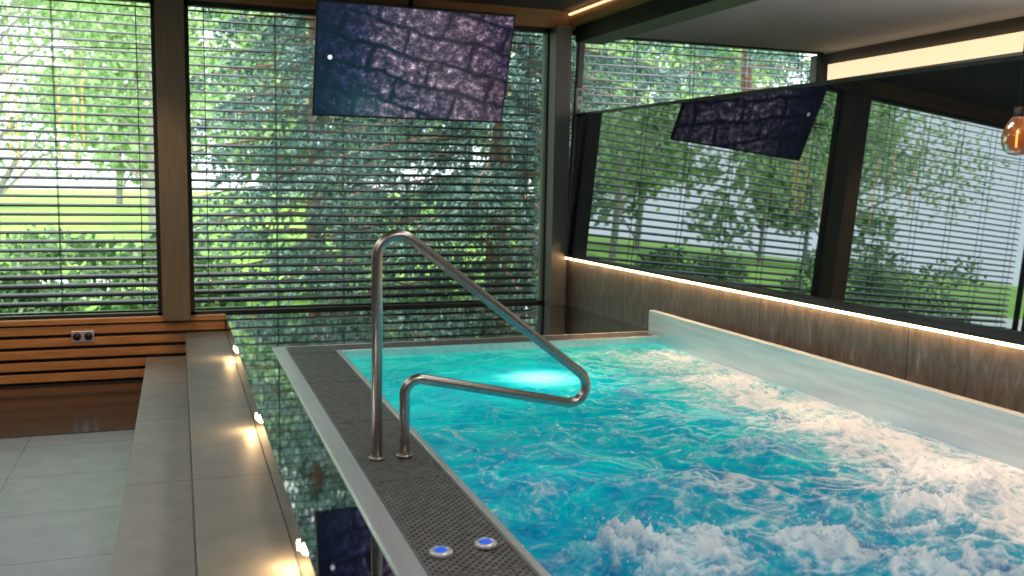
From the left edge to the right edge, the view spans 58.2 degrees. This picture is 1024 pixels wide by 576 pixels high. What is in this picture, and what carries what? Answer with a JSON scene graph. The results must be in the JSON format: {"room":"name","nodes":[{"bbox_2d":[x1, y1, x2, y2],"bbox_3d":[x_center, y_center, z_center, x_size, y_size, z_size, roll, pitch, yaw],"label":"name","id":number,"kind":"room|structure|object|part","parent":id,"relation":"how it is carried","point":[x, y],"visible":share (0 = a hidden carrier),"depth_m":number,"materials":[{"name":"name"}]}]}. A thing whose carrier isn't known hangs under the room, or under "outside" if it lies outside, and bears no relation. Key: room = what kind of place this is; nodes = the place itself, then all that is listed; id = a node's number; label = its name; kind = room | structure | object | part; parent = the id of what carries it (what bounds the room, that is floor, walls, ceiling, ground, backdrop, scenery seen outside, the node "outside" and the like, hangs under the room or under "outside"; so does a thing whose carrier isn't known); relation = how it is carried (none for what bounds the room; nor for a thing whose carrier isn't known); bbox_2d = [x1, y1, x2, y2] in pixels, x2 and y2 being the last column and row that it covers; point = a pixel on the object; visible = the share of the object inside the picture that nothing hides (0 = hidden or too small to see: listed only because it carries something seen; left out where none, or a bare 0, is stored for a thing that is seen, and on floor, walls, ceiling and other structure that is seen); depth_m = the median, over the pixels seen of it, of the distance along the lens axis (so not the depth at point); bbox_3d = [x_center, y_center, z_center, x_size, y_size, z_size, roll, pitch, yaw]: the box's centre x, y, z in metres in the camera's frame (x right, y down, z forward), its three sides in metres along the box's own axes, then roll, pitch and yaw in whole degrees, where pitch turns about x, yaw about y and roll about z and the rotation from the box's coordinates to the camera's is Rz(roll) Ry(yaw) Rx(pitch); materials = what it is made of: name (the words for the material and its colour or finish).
{"room":"indoor pool room","nodes":[
{"label":"indoor pool room","id":0,"kind":"room"},
{"bbox_2d":[0,379,142,575],"bbox_3d":[-2.411,1.432,1.815,3.430,0.154,10.700,-1,7,-20],"label":"floor","id":1,"kind":"structure","parent":0,"point":[61,495],"depth_m":4.95,"materials":[{"name":"tile"}]},
{"bbox_2d":[110,356,195,575],"bbox_3d":[-0.921,1.238,2.301,0.290,0.180,10.640,-1,7,-20],"label":"step","id":2,"kind":"structure","parent":1,"relation":"on","point":[155,534],"depth_m":4.23,"materials":[{"name":"tile"}]},
{"bbox_2d":[186,331,300,575],"bbox_3d":[-0.640,1.137,2.391,0.305,0.370,10.640,-1,7,-20],"label":"step","id":3,"kind":"structure","parent":1,"relation":"on","point":[240,529],"depth_m":3.77,"materials":[{"name":"tile"}]},
{"bbox_2d":[5,330,225,385],"bbox_3d":[-2.798,0.561,7.432,6.950,0.680,0.250,-1,7,-20],"label":"wall","id":4,"kind":"structure","parent":0,"point":[225,330],"depth_m":7.09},
{"bbox_2d":[0,0,162,320],"bbox_3d":[-4.296,-0.960,6.643,3.265,2.470,0.060,-1,7,-20],"label":"frame","id":5,"kind":"object","parent":4,"relation":"on","point":[151,2],"visible":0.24,"depth_m":7.14,"materials":[{"name":"black metal"}]},
{"bbox_2d":[0,314,225,385],"bbox_3d":[-4.055,0.497,6.795,3.715,0.490,0.068,-1,7,-20],"label":"panel","id":6,"kind":"object","parent":4,"relation":"attached to","point":[39,351],"visible":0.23,"depth_m":7.07,"materials":[{"name":"brown wood"}]},
{"bbox_2d":[71,330,94,341],"bbox_3d":[-3.280,0.370,7.031,0.160,0.085,0.016,-1,7,-20],"label":"wall socket","id":7,"kind":"object","parent":6,"relation":"attached to","point":[76,336],"visible":1,"depth_m":7.03,"materials":[{"name":"metal"}]},
{"bbox_2d":[154,0,190,320],"bbox_3d":[-2.634,-0.989,7.147,0.205,2.470,0.280,-1,7,-20],"label":"column","id":8,"kind":"structure","parent":4,"relation":"on","point":[169,14],"depth_m":7.02,"materials":[{"name":"brown wood"}]},
{"bbox_2d":[183,0,549,314],"bbox_3d":[-1.125,-1.036,7.786,3.070,2.470,0.060,-1,7,-20],"label":"frame","id":9,"kind":"object","parent":4,"relation":"on","point":[187,3],"visible":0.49,"depth_m":7.48,"materials":[{"name":"black metal"}]},
{"bbox_2d":[225,304,647,575],"bbox_3d":[1.143,1.025,3.057,3.505,0.500,10.700,-1,7,-20],"label":"channel","id":10,"kind":"object","parent":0,"point":[319,510],"visible":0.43,"depth_m":4.83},
{"bbox_2d":[537,26,571,304],"bbox_3d":[0.381,-1.079,8.296,0.150,2.450,0.320,-1,7,-20],"label":"column corner","id":11,"kind":"structure","parent":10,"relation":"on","point":[560,37],"depth_m":8.17,"materials":[{"name":"grey metal"}]},
{"bbox_2d":[272,310,1023,575],"bbox_3d":[0.629,1.070,3.963,2.720,1.185,5.330,-1,7,-20],"label":"tub","id":12,"kind":"object","parent":10,"relation":"in","point":[693,448],"depth_m":3.75,"materials":[{"name":"liquid"}]},
{"bbox_3d":[-0.208,0.771,2.696,0.068,0.017,0.068,-1,7,-20],"label":"air button","id":13,"kind":"part","parent":12,"relation":"part of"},
{"bbox_2d":[369,230,590,461],"bbox_3d":[-0.109,0.219,3.710,0.944,0.908,0.064,-1,7,-20],"label":"handrail","id":14,"kind":"object","parent":12,"relation":"on","point":[389,237],"visible":1,"depth_m":3.62,"materials":[{"name":"metal"}]},
{"bbox_3d":[-0.079,0.766,2.764,0.068,0.017,0.068,-1,7,-20],"label":"air button","id":15,"kind":"part","parent":12,"relation":"part of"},
{"bbox_2d":[445,0,596,10],"bbox_3d":[-0.676,-1.835,2.047,7.000,0.150,10.700,-1,7,-20],"label":"ceiling","id":16,"kind":"structure","parent":0,"point":[563,5],"depth_m":7.78,"materials":[{"name":"paint"}]},
{"bbox_2d":[312,0,515,122],"bbox_3d":[-0.759,-1.840,7.175,1.550,1.020,0.329,-1,7,-20],"label":"television","id":17,"kind":"object","parent":16,"relation":"hanging from","point":[372,60],"visible":1,"depth_m":7.15,"materials":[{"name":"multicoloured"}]},
{"bbox_2d":[575,0,757,44],"bbox_3d":[2.661,-1.705,3.259,0.260,0.270,10.684,-2,7,-22],"label":"beam","id":18,"kind":"structure","parent":16,"relation":"attached to","point":[652,15],"depth_m":7.09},
{"bbox_2d":[570,0,651,25],"bbox_3d":[2.514,-1.770,3.192,0.060,0.130,10.668,-2,7,-22],"label":"trim","id":19,"kind":"structure","parent":18,"relation":"attached to","point":[610,7],"depth_m":7.58,"materials":[{"name":"brown wood"}]},
{"bbox_2d":[569,0,609,14],"bbox_3d":[2.479,-1.802,3.176,0.015,0.015,10.666,-2,7,-22],"label":"led strip","id":20,"kind":"object","parent":19,"relation":"attached to","point":[603,1],"visible":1,"depth_m":7.71,"materials":[{"name":"yellow plastic"}]},
{"bbox_2d":[1001,45,1023,155],"bbox_3d":[1.909,-1.179,3.388,0.104,1.371,0.104,-1,7,-20],"label":"pendant lamp","id":21,"kind":"object","parent":16,"relation":"hanging from","point":[1012,137],"visible":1,"depth_m":3.43,"materials":[{"name":"orange glass"}]},
{"bbox_3d":[1.898,-0.570,3.458,0.104,0.146,0.104,-1,7,-20],"label":"lamp shade","id":22,"kind":"part","parent":21,"relation":"part of","materials":[{"name":"orange glass"}]},
{"bbox_2d":[1013,107,1023,115],"bbox_3d":[1.899,-0.648,3.449,0.035,0.060,0.035,-1,7,-20],"label":"socket","id":23,"kind":"object","parent":21,"relation":"attached to","point":[1018,111],"depth_m":3.43,"materials":[{"name":"black metal"}]},
{"bbox_3d":[1.910,-1.264,3.378,0.004,1.200,0.004,-1,7,-20],"label":"cord","id":24,"kind":"part","parent":21,"relation":"part of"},
{"bbox_2d":[566,259,1023,412],"bbox_3d":[1.962,0.342,5.081,0.300,0.420,7.294,-2,7,-22],"label":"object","id":25,"kind":"structure","parent":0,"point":[990,373],"depth_m":5.18,"materials":[{"name":"brown wood"}]},
{"bbox_2d":[567,42,584,253],"bbox_3d":[0.556,-1.238,8.238,0.145,1.875,0.050,-1,7,-20],"label":"post","id":26,"kind":"object","parent":25,"relation":"on","point":[580,46],"visible":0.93,"depth_m":8.20,"materials":[{"name":"grey metal"}]},
{"bbox_2d":[575,88,582,109],"bbox_3d":[0.595,-1.673,8.151,0.060,0.190,0.036,-1,7,-20],"label":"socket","id":27,"kind":"object","parent":26,"relation":"attached to","point":[579,91],"visible":1,"depth_m":8.14,"materials":[{"name":"white plastic"}]},
{"bbox_2d":[565,254,1023,345],"bbox_3d":[1.948,0.109,5.048,0.580,0.020,7.280,-1,7,-20],"label":"coping","id":28,"kind":"object","parent":25,"relation":"on","point":[987,333],"depth_m":4.94},
{"bbox_2d":[565,257,1023,348],"bbox_3d":[1.799,0.131,4.991,0.251,0.014,7.230,-1,7,-20],"label":"led strip","id":29,"kind":"object","parent":28,"relation":"attached to","point":[808,305],"depth_m":5.05,"materials":[{"name":"white plastic"}]},
{"bbox_2d":[568,60,1023,333],"bbox_3d":[1.968,-0.513,4.974,0.072,1.235,7.288,-2,7,-23],"label":"mirror","id":30,"kind":"object","parent":25,"relation":"on","point":[899,193],"visible":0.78,"depth_m":5.26,"materials":[{"name":"clear glass"}]},
{"bbox_2d":[576,55,1022,115],"bbox_3d":[2.010,-1.137,4.913,0.042,0.020,7.286,-2,7,-23],"label":"rail","id":31,"kind":"object","parent":30,"relation":"on","point":[1018,57],"visible":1,"depth_m":5.25,"materials":[{"name":"black metal"}]},
{"bbox_2d":[631,0,1023,52],"bbox_3d":[3.884,-1.856,3.701,2.700,0.330,10.700,-1,7,-20],"label":"ceiling","id":32,"kind":"structure","parent":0,"point":[828,26],"depth_m":7.41,"materials":[{"name":"white paint"}]},
{"bbox_2d":[809,16,1023,82],"bbox_3d":[4.981,-0.287,4.452,0.200,2.920,11.000,-1,7,-20],"label":"wall","id":33,"kind":"structure","parent":0,"point":[1013,25],"depth_m":7.99,"materials":[{"name":"paint"}]},
{"bbox_2d":[195,0,825,53],"bbox_3d":[-1.364,-2.414,7.606,9.900,0.300,0.320,-1,7,-20],"label":"trim","id":34,"kind":"structure","parent":33,"relation":"attached to","point":[528,17],"depth_m":7.82,"materials":[{"name":"brown wood"}]},
{"bbox_2d":[0,0,157,315],"bbox_3d":[-4.334,-0.970,6.768,3.200,2.420,0.074,-1,7,-20],"label":"blind","id":35,"kind":"object","parent":34,"relation":"hanging from","point":[60,277],"visible":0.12,"depth_m":7.11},
{"bbox_2d":[188,8,541,309],"bbox_3d":[-1.173,-1.046,7.906,3.000,2.420,0.074,-1,7,-20],"label":"blind","id":36,"kind":"object","parent":34,"relation":"hanging from","point":[465,270],"visible":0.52,"depth_m":7.83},
{"bbox_2d":[569,38,811,156],"bbox_3d":[1.717,-1.265,8.930,2.700,2.120,0.074,-1,7,-20],"label":"blind","id":37,"kind":"object","parent":34,"relation":"hanging from","point":[573,39],"visible":0.16,"depth_m":8.73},
{"bbox_2d":[572,30,823,81],"bbox_3d":[1.756,-1.265,8.805,2.790,2.150,0.060,-1,7,-20],"label":"frame","id":38,"kind":"object","parent":33,"relation":"on","point":[820,55],"visible":0.11,"depth_m":8.85,"materials":[{"name":"black metal"}]},
{"bbox_2d":[824,51,1022,80],"bbox_3d":[4.896,-1.403,4.162,0.095,0.080,10.570,-1,7,-20],"label":"trim","id":39,"kind":"structure","parent":33,"relation":"attached to","point":[1021,52],"depth_m":7.49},
{"bbox_2d":[827,31,1023,79],"bbox_3d":[4.926,-1.528,4.158,0.035,0.150,10.570,-1,7,-20],"label":"led strip","id":40,"kind":"object","parent":33,"relation":"attached to","point":[1012,42],"visible":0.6,"depth_m":7.83,"materials":[{"name":"yellow plastic"}]},
{"label":"outside","id":41,"kind":"structure","parent":0,"visible":0},
{"bbox_2d":[0,188,538,310],"bbox_3d":[-12.330,-5.732,63.334,180.000,0.001,112.050,-1,7,-20],"label":"ground","id":42,"kind":"structure","parent":41,"point":[9,191],"depth_m":37.23,"materials":[{"name":"green plant"}]},
{"bbox_2d":[0,225,97,312],"bbox_3d":[-5.231,-0.074,9.939,1.477,1.282,1.612,-1,7,-20],"label":"shrub","id":43,"kind":"object","parent":42,"relation":"on","point":[14,236],"visible":0.4,"depth_m":9.72,"materials":[{"name":"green plant"}]},
{"bbox_2d":[40,279,111,298],"bbox_3d":[-20.123,0.304,10.129,29.000,0.070,3.500,-1,7,-20],"label":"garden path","id":44,"kind":"structure","parent":42,"relation":"on","point":[64,281],"depth_m":15.25,"materials":[{"name":"grey stone"}]},
{"bbox_2d":[0,0,153,257],"bbox_3d":[-10.108,-5.020,18.300,6.930,9.018,7.364,0,7,-6],"label":"birch tree","id":45,"kind":"object","parent":42,"relation":"on","point":[56,14],"visible":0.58,"depth_m":18.64,"materials":[{"name":"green plant"}]},
{"bbox_2d":[14,0,223,203],"bbox_3d":[-22.351,-12.847,52.578,11.731,16.265,13.148,-1,7,-20],"label":"tree","id":46,"kind":"object","parent":42,"relation":"on","point":[129,120],"visible":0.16,"depth_m":50.20,"materials":[{"name":"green plant"}]},
{"bbox_2d":[12,0,269,234],"bbox_3d":[-8.475,-6.036,21.804,6.951,10.288,7.437,-1,7,-20],"label":"birch tree","id":47,"kind":"object","parent":42,"relation":"on","point":[147,39],"visible":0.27,"depth_m":22.02,"materials":[{"name":"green plant"}]},
{"bbox_2d":[60,221,236,310],"bbox_3d":[-3.872,-0.051,10.005,1.697,1.359,1.680,1,7,-3],"label":"shrub","id":48,"kind":"object","parent":42,"relation":"on","point":[153,236],"visible":0.2,"depth_m":9.76,"materials":[{"name":"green plant"}]},
{"bbox_2d":[194,268,252,307],"bbox_3d":[-2.871,0.261,8.927,0.822,0.931,0.857,-1,7,-20],"label":"shrub","id":49,"kind":"object","parent":42,"relation":"on","point":[219,304],"visible":0.12,"depth_m":8.83,"materials":[{"name":"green plant"}]},
{"bbox_2d":[188,8,345,204],"bbox_3d":[-15.479,-13.927,55.946,13.458,17.874,14.144,-1,7,-20],"label":"tree","id":50,"kind":"object","parent":42,"relation":"on","point":[225,10],"visible":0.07,"depth_m":55.39,"materials":[{"name":"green plant"}]},
{"bbox_2d":[135,7,472,303],"bbox_3d":[-2.866,-4.354,13.206,5.043,9.886,4.591,3,7,20],"label":"spruce tree","id":51,"kind":"object","parent":42,"relation":"on","point":[293,22],"visible":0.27,"depth_m":12.98,"materials":[{"name":"green plant"}]},
{"bbox_2d":[135,7,475,169],"bbox_3d":[-6.365,-7.978,29.008,10.332,12.563,10.644,-1,7,-20],"label":"birch tree","id":52,"kind":"object","parent":42,"relation":"on","point":[217,69],"visible":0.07,"depth_m":28.48,"materials":[{"name":"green plant"}]},
{"bbox_2d":[290,32,439,204],"bbox_3d":[-10.270,-12.835,61.781,13.124,14.546,15.035,-1,7,-20],"label":"tree","id":53,"kind":"object","parent":42,"relation":"on","point":[348,118],"visible":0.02,"depth_m":61.61,"materials":[{"name":"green plant"}]},
{"bbox_2d":[246,32,686,305],"bbox_3d":[-0.166,-3.554,11.673,6.609,9.030,5.844,3,7,19],"label":"spruce tree","id":54,"kind":"object","parent":42,"relation":"on","point":[538,56],"visible":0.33,"depth_m":11.29,"materials":[{"name":"green plant"}]},
{"bbox_2d":[6,56,11,155],"bbox_3d":[-4.408,-1.591,8.060,0.016,0.853,0.018,-1,7,-20],"label":"string lights","id":55,"kind":"object","parent":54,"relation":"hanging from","point":[6,56],"depth_m":8.06,"materials":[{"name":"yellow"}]},
{"bbox_2d":[14,85,18,135],"bbox_3d":[-4.353,-1.558,8.084,0.015,0.432,0.018,-1,7,-20],"label":"string lights","id":56,"kind":"object","parent":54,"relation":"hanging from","point":[14,85],"depth_m":8.08,"materials":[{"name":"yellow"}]},
{"bbox_2d":[59,117,61,161],"bbox_3d":[-4.037,-1.327,8.227,0.015,0.389,0.018,-1,7,-20],"label":"string lights","id":57,"kind":"object","parent":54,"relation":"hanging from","point":[59,117],"depth_m":8.22,"materials":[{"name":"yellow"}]},
{"bbox_2d":[72,89,76,166],"bbox_3d":[-3.923,-1.434,8.256,0.015,0.681,0.018,-1,7,-20],"label":"string lights","id":58,"kind":"object","parent":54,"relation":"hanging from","point":[72,89],"depth_m":8.25,"materials":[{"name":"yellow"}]},
{"bbox_2d":[81,97,84,145],"bbox_3d":[-3.856,-1.496,8.272,0.015,0.425,0.018,-1,7,-20],"label":"string lights","id":59,"kind":"object","parent":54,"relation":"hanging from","point":[81,97],"depth_m":8.27,"materials":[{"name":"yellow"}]},
{"bbox_2d":[55,43,150,56],"bbox_3d":[-3.666,-2.122,8.265,0.782,0.109,0.018,-1,7,-20],"label":"string lights","id":60,"kind":"object","parent":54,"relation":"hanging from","point":[56,43],"depth_m":8.24,"materials":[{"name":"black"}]},
{"bbox_2d":[189,49,268,52],"bbox_3d":[-2.648,-2.216,8.623,0.709,0.026,0.018,-1,7,-20],"label":"string lights","id":61,"kind":"object","parent":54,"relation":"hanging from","point":[189,49],"depth_m":8.61,"materials":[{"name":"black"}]},
{"bbox_2d":[449,39,634,195],"bbox_3d":[1.311,-13.627,56.674,13.544,17.693,15.196,2,7,5],"label":"tree","id":62,"kind":"object","parent":42,"relation":"on","point":[539,39],"visible":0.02,"depth_m":54.26,"materials":[{"name":"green plant"}]},
{"bbox_2d":[487,40,725,151],"bbox_3d":[1.985,-6.856,25.744,8.524,11.375,9.446,7,9,42],"label":"birch tree","id":63,"kind":"object","parent":42,"relation":"on","point":[614,44],"visible":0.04,"depth_m":25.68,"materials":[{"name":"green plant"}]},
{"bbox_2d":[599,40,738,107],"bbox_3d":[9.880,-14.783,66.941,14.396,17.928,14.066,4,7,27],"label":"tree","id":64,"kind":"object","parent":42,"relation":"on","point":[604,45],"visible":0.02,"depth_m":63.97,"materials":[{"name":"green plant"}]},
{"bbox_2d":[626,41,809,100],"bbox_3d":[4.026,-3.894,15.419,6.071,9.069,6.053,1,7,3],"label":"spruce tree","id":65,"kind":"object","parent":42,"relation":"on","point":[648,48],"visible":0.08,"depth_m":14.98,"materials":[{"name":"green plant"}]},
{"bbox_2d":[658,43,809,100],"bbox_3d":[16.979,-15.068,72.338,14.557,17.499,15.104,-4,8,-37],"label":"tree","id":66,"kind":"object","parent":42,"relation":"on","point":[739,62],"visible":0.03,"depth_m":69.45,"materials":[{"name":"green plant"}]}
]}

